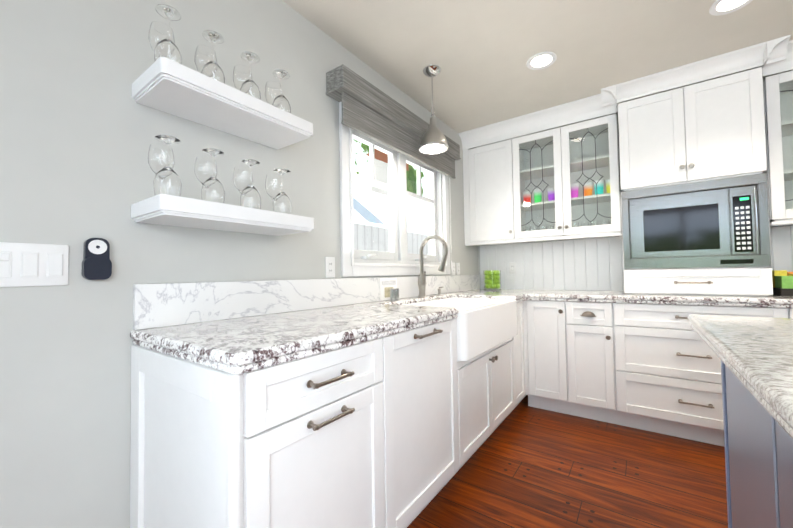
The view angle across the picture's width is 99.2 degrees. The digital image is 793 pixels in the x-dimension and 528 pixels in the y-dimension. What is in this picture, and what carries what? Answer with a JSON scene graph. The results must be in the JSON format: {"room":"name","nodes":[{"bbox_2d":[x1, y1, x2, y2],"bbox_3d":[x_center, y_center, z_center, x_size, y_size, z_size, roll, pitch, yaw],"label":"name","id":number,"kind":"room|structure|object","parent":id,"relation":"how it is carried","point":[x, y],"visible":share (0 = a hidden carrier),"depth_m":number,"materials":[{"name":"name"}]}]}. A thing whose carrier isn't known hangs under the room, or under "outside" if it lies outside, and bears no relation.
{"room":"kitchen","nodes":[
{"label":"kitchen","id":0,"kind":"room"},
{"bbox_2d":[0,0,478,527],"bbox_3d":[-0.876,-0.077,1.273,0.150,2.430,5.750,-2,-2,36],"label":"wall","id":1,"kind":"structure","parent":0,"point":[80,128],"depth_m":1.08,"materials":[{"name":"paint"}]},
{"bbox_2d":[0,242,68,286],"bbox_3d":[-1.015,0.002,0.935,0.012,0.120,0.158,-2,-2,36],"label":"switch plate","id":2,"kind":"object","parent":1,"relation":"attached to","point":[28,264],"visible":1,"depth_m":0.94,"materials":[{"name":"white plastic"}]},
{"bbox_2d":[81,238,111,279],"bbox_3d":[-0.927,-0.016,1.046,0.026,0.130,0.066,-2,-2,36],"label":"remote","id":3,"kind":"object","parent":1,"relation":"attached to","point":[96,263],"visible":0.98,"depth_m":1.04,"materials":[{"name":"black plastic"}]},
{"bbox_2d":[131,135,313,235],"bbox_3d":[-0.620,-0.265,1.295,0.248,0.251,0.580,-2,-2,36],"label":"shelf","id":4,"kind":"object","parent":1,"relation":"attached to","point":[167,204],"visible":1,"depth_m":1.17,"materials":[{"name":"white wood"}]},
{"bbox_2d":[132,4,312,149],"bbox_3d":[-0.626,-0.675,1.307,0.248,0.251,0.580,-2,-2,36],"label":"shelf","id":5,"kind":"object","parent":1,"relation":"attached to","point":[166,81],"visible":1,"depth_m":1.20,"materials":[{"name":"white wood"}]},
{"bbox_2d":[133,275,479,329],"bbox_3d":[-0.001,0.165,2.329,0.020,0.152,2.978,-2,-2,36],"label":"backsplash","id":6,"kind":"structure","parent":1,"relation":"attached to","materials":[{"name":"white stone"}]},
{"bbox_2d":[325,257,334,277],"bbox_3d":[-0.362,0.018,1.846,0.008,0.114,0.070,-2,-2,36],"label":"electrical outlet","id":7,"kind":"object","parent":1,"relation":"attached to","point":[329,267],"visible":1,"depth_m":1.84,"materials":[{"name":"white plastic"}]},
{"bbox_2d":[326,64,460,268],"bbox_3d":[0.092,-0.507,2.392,0.139,1.085,1.443,-2,-2,36],"label":"window shade","id":8,"kind":"object","parent":1,"relation":"attached to","point":[371,111],"visible":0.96,"depth_m":2.09,"materials":[{"name":"fabric"}]},
{"bbox_2d":[339,102,449,276],"bbox_3d":[0.022,-0.433,2.499,0.160,1.035,1.330,-2,-2,36],"label":"casement window","id":9,"kind":"structure","parent":1,"relation":"in","point":[397,259],"depth_m":2.43,"materials":[{"name":"white wood"}]},
{"bbox_2d":[452,263,454,274],"bbox_3d":[0.518,0.044,3.070,0.008,0.114,0.070,-2,-2,36],"label":"outlet","id":10,"kind":"object","parent":1,"relation":"attached to","point":[453,268],"visible":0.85,"depth_m":3.06,"materials":[{"name":"white plastic"}]},
{"bbox_2d":[456,263,459,274],"bbox_3d":[0.577,0.045,3.151,0.008,0.114,0.070,-2,-2,36],"label":"outlet","id":11,"kind":"object","parent":1,"relation":"attached to","point":[457,268],"visible":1,"depth_m":3.14,"materials":[{"name":"white plastic"}]},
{"bbox_2d":[282,0,792,132],"bbox_3d":[0.913,-1.406,0.102,4.800,0.100,6.200,-2,-2,36],"label":"ceiling","id":12,"kind":"structure","parent":0,"point":[479,53],"depth_m":1.97,"materials":[{"name":"paint"}]},
{"bbox_2d":[418,65,448,154],"bbox_3d":[0.239,-1.018,2.231,0.198,0.528,0.198,-2,-2,36],"label":"pendant light","id":13,"kind":"object","parent":12,"relation":"hanging from","point":[433,140],"visible":1,"depth_m":2.21,"materials":[{"name":"silver metal"}]},
{"bbox_2d":[526,52,556,69],"bbox_3d":[0.923,-1.291,2.151,0.180,0.008,0.180,-2,-2,36],"label":"recessed light","id":14,"kind":"object","parent":12,"relation":"in","point":[541,60],"visible":1,"depth_m":2.15,"materials":[{"name":"white plastic"}]},
{"bbox_2d":[709,0,752,15],"bbox_3d":[1.692,-1.317,1.696,0.180,0.008,0.180,-2,-2,36],"label":"recessed light","id":15,"kind":"object","parent":12,"relation":"in","point":[720,7],"visible":1,"depth_m":1.73,"materials":[{"name":"white plastic"}]},
{"bbox_2d":[407,395,727,527],"bbox_3d":[0.953,1.122,0.028,4.800,0.100,6.200,-2,-2,36],"label":"floor","id":16,"kind":"structure","parent":0,"point":[525,465],"depth_m":1.75,"materials":[{"name":"brown wood"}]},
{"bbox_2d":[130,225,792,527],"bbox_3d":[1.335,0.421,1.366,3.298,1.370,2.998,-2,-2,36],"label":"base cabinet","id":17,"kind":"object","parent":16,"relation":"on","point":[384,402],"visible":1,"depth_m":1.36,"materials":[{"name":"white wood"}]},
{"bbox_2d":[130,289,792,365],"bbox_3d":[1.332,0.206,1.371,3.297,0.030,2.997,-2,-2,36],"label":"countertop","id":18,"kind":"structure","parent":17,"relation":"on","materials":[{"name":"white stone"}]},
{"bbox_2d":[623,263,772,295],"bbox_3d":[2.088,0.120,2.422,0.750,0.177,0.412,-2,-2,36],"label":"drawer","id":19,"kind":"object","parent":18,"relation":"on","point":[755,279],"depth_m":2.23,"materials":[{"name":"white wood"}]},
{"bbox_2d":[772,270,792,295],"bbox_3d":[2.506,0.115,2.070,0.260,0.155,0.220,-2,-2,36],"label":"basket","id":20,"kind":"object","parent":17,"relation":"on","point":[782,279],"depth_m":2.08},
{"bbox_2d":[721,366,792,527],"bbox_3d":[1.530,0.638,0.256,1.700,0.863,1.070,-2,-2,36],"label":"kitchen island","id":21,"kind":"object","parent":16,"relation":"on","point":[758,462],"depth_m":0.89,"materials":[{"name":"painted wood"},{"name":"granite"}]},
{"bbox_2d":[688,314,792,449],"bbox_3d":[1.491,0.202,0.292,1.780,0.090,1.230,-2,-2,36],"label":"island countertop","id":22,"kind":"structure","parent":21,"relation":"on","point":[757,352],"depth_m":0.72,"materials":[{"name":"white stone"}]},
{"bbox_2d":[476,70,792,290],"bbox_3d":[2.611,-0.100,2.399,4.500,2.430,0.150,-2,-2,36],"label":"wall","id":23,"kind":"structure","parent":0,"point":[554,128],"depth_m":3.26,"materials":[{"name":"paint"}]},
{"bbox_2d":[462,135,533,245],"bbox_3d":[0.973,-0.664,3.283,0.537,0.917,0.338,-2,-2,36],"label":"upper cabinet","id":24,"kind":"object","parent":23,"relation":"attached to","point":[499,204],"depth_m":3.14,"materials":[{"name":"white wood"}]},
{"bbox_2d":[509,262,515,273],"bbox_3d":[1.147,0.042,3.336,0.070,0.114,0.008,-2,-2,36],"label":"electrical outlet","id":25,"kind":"object","parent":23,"relation":"attached to","point":[512,267],"visible":1,"depth_m":3.33,"materials":[{"name":"white plastic"}]},
{"bbox_2d":[610,47,773,198],"bbox_3d":[2.063,-0.922,2.459,0.772,0.760,0.412,-2,-2,36],"label":"upper cabinet","id":26,"kind":"object","parent":23,"relation":"attached to","point":[718,126],"depth_m":2.25,"materials":[{"name":"white wood"}]},
{"bbox_2d":[618,171,773,262],"bbox_3d":[2.072,-0.294,2.421,0.738,0.494,0.389,-2,-2,36],"label":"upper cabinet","id":27,"kind":"object","parent":23,"relation":"attached to","point":[686,190],"depth_m":2.24,"materials":[{"name":"silver metal"}]},
{"bbox_2d":[629,185,759,258],"bbox_3d":[2.072,-0.264,2.420,0.654,0.435,0.390,-2,-2,36],"label":"microwave","id":28,"kind":"object","parent":27,"relation":"in","point":[718,223],"depth_m":2.25,"materials":[{"name":"silver metal"}]},
{"bbox_2d":[601,35,790,295],"bbox_3d":[2.049,-0.547,2.403,0.940,1.513,0.507,-2,-2,36],"label":"upper cabinet","id":29,"kind":"object","parent":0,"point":[694,194],"depth_m":2.24,"materials":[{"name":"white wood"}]},
{"label":"outside","id":30,"kind":"structure","parent":0,"visible":0},
{"bbox_2d":[352,138,428,254],"bbox_3d":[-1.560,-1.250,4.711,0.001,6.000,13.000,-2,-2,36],"label":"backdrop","id":31,"kind":"structure","parent":30,"point":[359,240],"depth_m":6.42,"materials":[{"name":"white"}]},
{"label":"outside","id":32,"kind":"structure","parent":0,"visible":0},
{"bbox_2d":[353,149,408,224],"bbox_3d":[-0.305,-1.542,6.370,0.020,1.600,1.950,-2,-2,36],"label":"house","id":33,"kind":"structure","parent":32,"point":[364,213],"depth_m":6.32,"materials":[{"name":"white"}]}
]}

